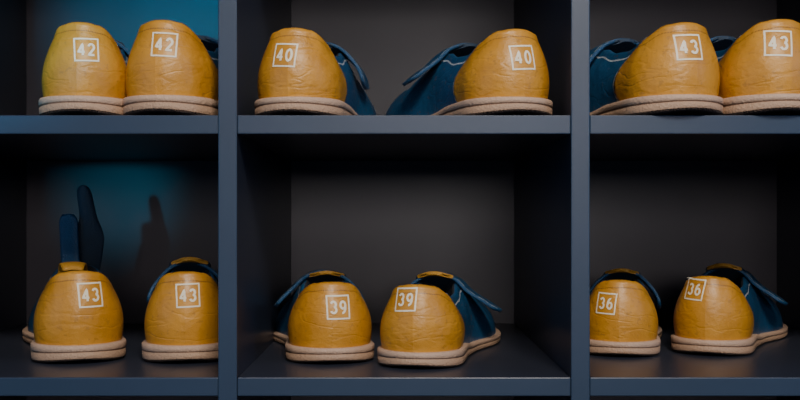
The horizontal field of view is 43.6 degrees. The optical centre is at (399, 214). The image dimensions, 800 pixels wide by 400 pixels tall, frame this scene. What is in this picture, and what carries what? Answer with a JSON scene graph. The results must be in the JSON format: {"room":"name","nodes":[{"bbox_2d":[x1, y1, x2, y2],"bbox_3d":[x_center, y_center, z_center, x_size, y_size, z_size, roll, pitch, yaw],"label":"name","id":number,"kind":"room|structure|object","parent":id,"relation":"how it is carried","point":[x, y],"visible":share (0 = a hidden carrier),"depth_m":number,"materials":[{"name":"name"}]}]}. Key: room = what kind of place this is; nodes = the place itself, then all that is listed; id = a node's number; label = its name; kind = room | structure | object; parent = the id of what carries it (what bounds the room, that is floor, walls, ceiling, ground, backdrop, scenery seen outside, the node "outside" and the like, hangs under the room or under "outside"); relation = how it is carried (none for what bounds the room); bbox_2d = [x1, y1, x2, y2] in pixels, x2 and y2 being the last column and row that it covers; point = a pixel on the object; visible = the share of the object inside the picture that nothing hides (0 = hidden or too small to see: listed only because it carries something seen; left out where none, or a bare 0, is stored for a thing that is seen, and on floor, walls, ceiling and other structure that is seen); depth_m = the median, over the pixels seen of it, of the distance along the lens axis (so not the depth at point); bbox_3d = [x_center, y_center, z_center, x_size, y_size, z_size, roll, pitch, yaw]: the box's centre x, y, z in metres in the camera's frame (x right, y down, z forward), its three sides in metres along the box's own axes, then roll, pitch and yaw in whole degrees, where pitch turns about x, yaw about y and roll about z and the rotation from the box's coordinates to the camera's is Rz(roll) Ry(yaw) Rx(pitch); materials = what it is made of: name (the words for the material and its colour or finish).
{"room":"bowling alley","nodes":[
{"label":"bowling alley","id":0,"kind":"room"},
{"label":"floor","id":1,"kind":"structure","parent":0,"visible":0},
{"bbox_2d":[0,0,799,399],"bbox_3d":[0.002,0.260,0.978,0.907,1.084,0.396,0,0,0],"label":"cubby shelf","id":2,"kind":"object","parent":1,"relation":"on","point":[530,212],"visible":0.8,"depth_m":1.12,"materials":[{"name":"grey laminate"}]},
{"bbox_2d":[22,185,125,362],"bbox_3d":[-0.320,0.049,0.978,0.098,0.156,0.284,0,0,-18],"label":"shoe","id":3,"kind":"object","parent":2,"relation":"on","point":[77,315],"visible":1,"depth_m":0.86,"materials":[{"name":"leather"}]},
{"bbox_2d":[38,22,129,114],"bbox_3d":[-0.271,-0.118,0.908,0.089,0.080,0.257,0,0,-6],"label":"shoe","id":4,"kind":"object","parent":2,"relation":"on","point":[84,70],"visible":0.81,"depth_m":0.79,"materials":[{"name":"leather"}]},
{"bbox_2d":[122,20,217,114],"bbox_3d":[-0.172,-0.119,0.913,0.094,0.082,0.271,0,0,6],"label":"shoe","id":5,"kind":"object","parent":2,"relation":"on","point":[171,69],"visible":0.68,"depth_m":0.79,"materials":[{"name":"leather"}]},
{"bbox_2d":[142,257,217,361],"bbox_3d":[-0.200,0.084,0.980,0.095,0.086,0.273,0,0,-10],"label":"shoe","id":6,"kind":"object","parent":2,"relation":"on","point":[181,320],"visible":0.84,"depth_m":0.85,"materials":[{"name":"leather"}]},
{"bbox_2d":[254,28,375,114],"bbox_3d":[-0.071,-0.116,0.910,0.090,0.075,0.260,0,0,10],"label":"shoe","id":7,"kind":"object","parent":2,"relation":"on","point":[300,73],"visible":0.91,"depth_m":0.79,"materials":[{"name":"leather"}]},
{"bbox_2d":[273,270,373,361],"bbox_3d":[-0.079,0.089,0.978,0.095,0.074,0.276,0,0,-7],"label":"shoe","id":8,"kind":"object","parent":2,"relation":"on","point":[327,318],"visible":1,"depth_m":0.85,"materials":[{"name":"leather"}]},
{"bbox_2d":[377,271,501,366],"bbox_3d":[0.047,0.089,0.942,0.105,0.075,0.265,0,0,12],"label":"shoe","id":9,"kind":"object","parent":2,"relation":"on","point":[436,319],"visible":1,"depth_m":0.83,"materials":[{"name":"leather"}]},
{"bbox_2d":[386,29,552,114],"bbox_3d":[0.048,-0.115,0.906,0.103,0.074,0.273,0,0,-19],"label":"shoe","id":10,"kind":"object","parent":2,"relation":"on","point":[506,73],"visible":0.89,"depth_m":0.79,"materials":[{"name":"leather"}]},
{"bbox_2d":[590,268,661,355],"bbox_3d":[0.222,0.089,1.008,0.087,0.074,0.255,0,0,11],"label":"shoe","id":11,"kind":"object","parent":2,"relation":"on","point":[623,314],"visible":0.86,"depth_m":0.89,"materials":[{"name":"leather"}]},
{"bbox_2d":[590,22,723,114],"bbox_3d":[0.188,-0.117,0.906,0.098,0.078,0.284,0,0,-15],"label":"shoe","id":12,"kind":"object","parent":2,"relation":"on","point":[673,70],"visible":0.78,"depth_m":0.78,"materials":[{"name":"leather"}]},
{"bbox_2d":[671,263,787,354],"bbox_3d":[0.339,0.087,1.005,0.102,0.079,0.262,0,0,27],"label":"shoe","id":13,"kind":"object","parent":2,"relation":"on","point":[726,310],"visible":1,"depth_m":0.90,"materials":[{"name":"leather"}]},
{"bbox_2d":[710,19,799,114],"bbox_3d":[0.290,-0.118,0.911,0.098,0.080,0.284,0,0,-7],"label":"shoe","id":14,"kind":"object","parent":2,"relation":"on","point":[759,68],"visible":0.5,"depth_m":0.78,"materials":[{"name":"leather"}]}
]}

